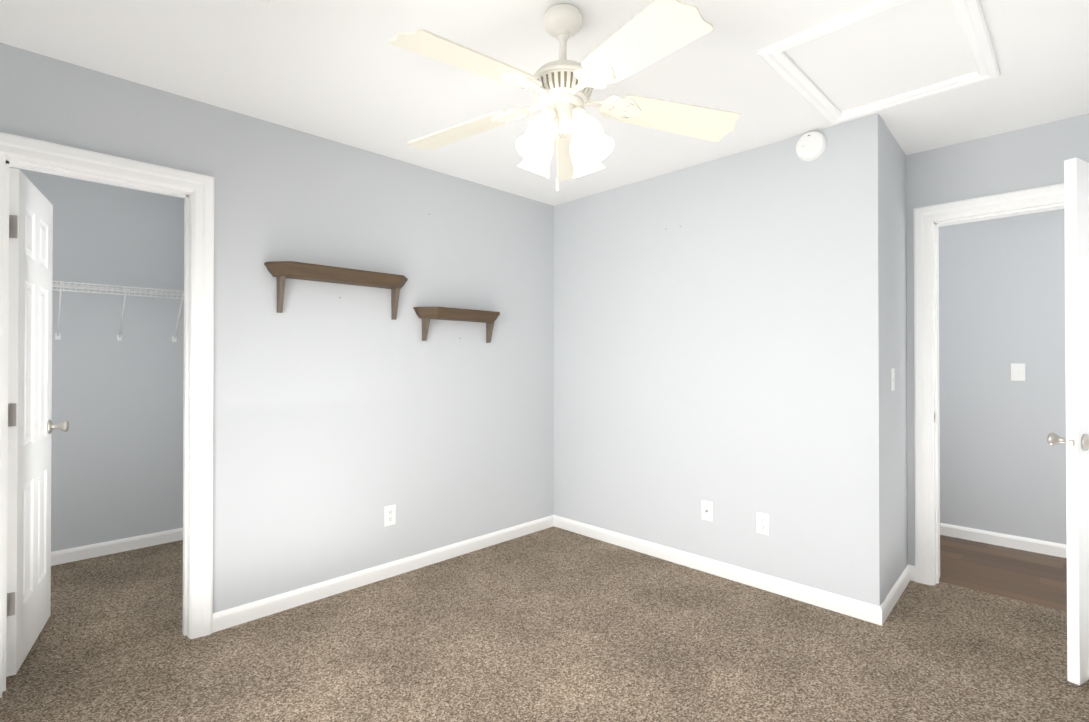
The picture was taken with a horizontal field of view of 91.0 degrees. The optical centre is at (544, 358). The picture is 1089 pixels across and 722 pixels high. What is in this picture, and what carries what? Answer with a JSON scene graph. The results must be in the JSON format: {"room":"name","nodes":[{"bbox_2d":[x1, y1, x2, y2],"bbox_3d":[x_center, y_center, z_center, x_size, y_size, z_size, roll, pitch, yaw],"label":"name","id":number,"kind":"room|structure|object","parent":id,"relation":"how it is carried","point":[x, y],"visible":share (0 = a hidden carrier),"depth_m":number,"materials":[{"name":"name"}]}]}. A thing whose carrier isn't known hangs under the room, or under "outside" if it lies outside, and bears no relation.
{"room":"empty bedroom","nodes":[
{"label":"empty bedroom","id":0,"kind":"room"},
{"bbox_2d":[9,167,183,551],"bbox_3d":[-3.081,0.051,3.315,1.690,2.440,0.120,0,-1,-45],"label":"wall","id":1,"kind":"structure","parent":0,"point":[117,461],"depth_m":3.48,"materials":[{"name":"grey paint"}]},
{"bbox_2d":[51,528,181,565],"bbox_3d":[-3.037,1.229,3.257,1.380,0.083,0.013,0,-1,-45],"label":"baseboard","id":2,"kind":"structure","parent":1,"relation":"attached to","point":[58,557],"depth_m":3.48,"materials":[{"name":"white wood"}]},
{"bbox_2d":[52,280,183,341],"bbox_3d":[-2.929,-0.284,3.165,1.446,0.337,0.310,0,-1,-45],"label":"shelf","id":3,"kind":"object","parent":1,"relation":"attached to","point":[119,336],"visible":0.62,"depth_m":3.33,"materials":[{"name":"white metal"}]},
{"bbox_2d":[0,43,553,612],"bbox_3d":[-1.211,0.048,2.892,3.740,2.440,0.120,0,-1,-45],"label":"wall","id":4,"kind":"structure","parent":0,"point":[348,417],"depth_m":2.91,"materials":[{"name":"grey paint"}]},
{"bbox_2d":[6,168,68,676],"bbox_3d":[-2.234,0.250,2.364,0.226,1.990,0.588,0,-1,-45],"label":"closet door","id":5,"kind":"structure","parent":4,"relation":"in","point":[31,426],"depth_m":2.25,"materials":[{"name":"white wood"}]},
{"bbox_2d":[0,132,213,697],"bbox_3d":[-1.853,0.249,2.251,0.622,2.029,0.124,0,-1,-45],"label":"door frame","id":6,"kind":"structure","parent":4,"relation":"attached to","point":[108,180],"depth_m":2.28,"materials":[{"name":"white wood"}]},
{"bbox_2d":[264,261,407,319],"bbox_3d":[-1.060,-0.347,2.860,0.769,0.242,0.142,0,-1,-45],"label":"shelf","id":7,"kind":"object","parent":4,"relation":"attached to","point":[281,271],"visible":0.96,"depth_m":2.77,"materials":[{"name":"brown wood"}]},
{"bbox_2d":[213,515,552,632],"bbox_3d":[-0.733,1.229,3.268,2.282,0.083,0.013,0,-1,-45],"label":"baseboard","id":8,"kind":"structure","parent":4,"relation":"attached to","point":[261,608],"depth_m":2.98,"materials":[{"name":"white wood"}]},
{"bbox_2d":[384,504,395,526],"bbox_3d":[-0.896,0.914,3.111,0.072,0.117,0.008,0,-1,-45],"label":"outlet","id":9,"kind":"object","parent":4,"relation":"attached to","point":[390,516],"visible":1,"depth_m":3.11,"materials":[{"name":"white plastic"}]},
{"bbox_2d":[413,307,499,342],"bbox_3d":[-0.514,-0.205,3.403,0.639,0.200,0.142,0,-1,-45],"label":"shelf","id":10,"kind":"object","parent":4,"relation":"attached to","point":[427,314],"visible":1,"depth_m":3.31,"materials":[{"name":"brown wood"}]},
{"bbox_2d":[0,526,1088,721],"bbox_3d":[-0.368,1.296,2.524,4.425,0.060,5.060,0,-1,-45],"label":"floor carpet","id":11,"kind":"object","parent":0,"point":[553,624],"visible":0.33,"depth_m":2.30,"materials":[{"name":"brown carpet"}]},
{"bbox_2d":[0,0,1088,205],"bbox_3d":[0.362,-1.224,2.619,5.570,0.100,5.980,0,-1,-45],"label":"ceiling","id":12,"kind":"structure","parent":0,"point":[346,72],"depth_m":2.19,"materials":[{"name":"white paint"}]},
{"bbox_2d":[257,0,273,5],"bbox_3d":[-0.984,-1.177,1.601,0.360,0.008,0.170,0,-1,-45],"label":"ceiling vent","id":13,"kind":"object","parent":12,"relation":"in","point":[268,2],"visible":1,"depth_m":1.76,"materials":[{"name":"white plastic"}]},
{"bbox_2d":[389,0,739,190],"bbox_3d":[0.033,-0.867,1.798,1.179,0.624,1.216,0,-1,-45],"label":"ceiling fan","id":14,"kind":"object","parent":12,"relation":"hanging from","point":[567,127],"visible":1,"depth_m":1.75,"materials":[{"name":"white"}]},
{"bbox_2d":[758,0,999,123],"bbox_3d":[1.346,-1.183,2.126,0.862,0.048,0.638,0,-1,-45],"label":"attic hatch","id":15,"kind":"object","parent":12,"relation":"attached to","point":[876,51],"visible":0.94,"depth_m":2.09,"materials":[{"name":"white paint"}]},
{"bbox_2d":[554,113,885,605],"bbox_3d":[0.876,0.051,3.363,0.120,2.440,2.160,0,-1,-45],"label":"wall","id":16,"kind":"structure","parent":0,"point":[722,348],"depth_m":3.05,"materials":[{"name":"grey paint"}]},
{"bbox_2d":[701,500,712,521],"bbox_3d":[0.962,0.907,3.175,0.016,0.117,0.072,0,-1,-45],"label":"outlet plate","id":17,"kind":"object","parent":16,"relation":"attached to","point":[707,510],"visible":1,"depth_m":3.17,"materials":[{"name":"white plastic"}]},
{"bbox_2d":[553,515,888,625],"bbox_3d":[0.844,1.229,3.293,0.013,0.083,2.143,0,-1,-45],"label":"baseboard","id":18,"kind":"structure","parent":16,"relation":"attached to","point":[861,610],"depth_m":3.02,"materials":[{"name":"white wood"}]},
{"bbox_2d":[756,512,768,535],"bbox_3d":[1.200,0.910,2.942,0.008,0.117,0.072,0,-1,-45],"label":"outlet","id":19,"kind":"object","parent":16,"relation":"attached to","point":[762,523],"visible":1,"depth_m":2.94,"materials":[{"name":"white plastic"}]},
{"bbox_2d":[796,131,826,160],"bbox_3d":[1.371,-1.097,2.763,0.036,0.148,0.148,0,-1,-45],"label":"smoke detector","id":20,"kind":"object","parent":16,"relation":"attached to","point":[811,146],"visible":1,"depth_m":2.75,"materials":[{"name":"white plastic"}]},
{"bbox_2d":[884,123,907,595],"bbox_3d":[1.799,0.048,2.862,0.720,2.440,0.145,0,-1,-45],"label":"wall","id":21,"kind":"structure","parent":0,"point":[896,360],"depth_m":2.85,"materials":[{"name":"grey paint"}]},
{"bbox_2d":[891,368,895,390],"bbox_3d":[1.814,0.112,2.776,0.072,0.117,0.019,0,-1,-45],"label":"light switch","id":22,"kind":"object","parent":21,"relation":"attached to","point":[893,380],"visible":1,"depth_m":2.77,"materials":[{"name":"white plastic"}]},
{"bbox_2d":[883,565,914,613],"bbox_3d":[1.857,1.226,2.811,0.700,0.083,0.047,0,-1,-45],"label":"baseboard","id":23,"kind":"structure","parent":21,"relation":"attached to","point":[908,574],"depth_m":2.85,"materials":[{"name":"white wood"}]},
{"bbox_2d":[906,113,1088,565],"bbox_3d":[2.406,0.048,2.884,0.170,2.440,3.240,0,-1,-45],"label":"wall","id":24,"kind":"structure","parent":0,"point":[1036,156],"depth_m":2.87,"materials":[{"name":"grey paint"}]},
{"bbox_2d":[913,183,1063,585],"bbox_3d":[2.523,0.206,2.765,0.212,2.122,0.989,0,-1,-45],"label":"door frame","id":25,"kind":"structure","parent":24,"relation":"attached to","point":[924,217],"depth_m":3.01,"materials":[{"name":"white wood"}]},
{"bbox_2d":[1047,158,1088,685],"bbox_3d":[2.361,0.240,2.255,0.788,2.008,0.335,0,-1,-45],"label":"entry door","id":26,"kind":"structure","parent":24,"relation":"in","point":[1076,208],"depth_m":2.05,"materials":[{"name":"white wood"}]},
{"bbox_2d":[939,535,1066,611],"bbox_3d":[2.811,1.301,3.280,1.145,0.060,3.480,0,-1,-45],"label":"floor","id":27,"kind":"structure","parent":0,"point":[1028,576],"depth_m":3.18,"materials":[{"name":"brown wood"}]},
{"bbox_2d":[939,209,1066,544],"bbox_3d":[3.174,0.053,3.650,0.120,2.440,3.240,0,-1,-45],"label":"wall","id":28,"kind":"structure","parent":0,"point":[1001,310],"depth_m":3.63,"materials":[{"name":"grey paint"}]},
{"bbox_2d":[940,523,1066,557],"bbox_3d":[3.127,1.231,3.596,0.013,0.083,3.240,0,-1,-45],"label":"baseboard","id":29,"kind":"structure","parent":28,"relation":"attached to","point":[1022,543],"depth_m":3.60,"materials":[{"name":"white wood"}]},
{"bbox_2d":[1011,363,1024,380],"bbox_3d":[3.157,0.094,3.569,0.018,0.117,0.072,0,-1,-45],"label":"light switch","id":30,"kind":"object","parent":28,"relation":"attached to","point":[1017,371],"visible":1,"depth_m":3.57,"materials":[{"name":"white plastic"}]}
]}

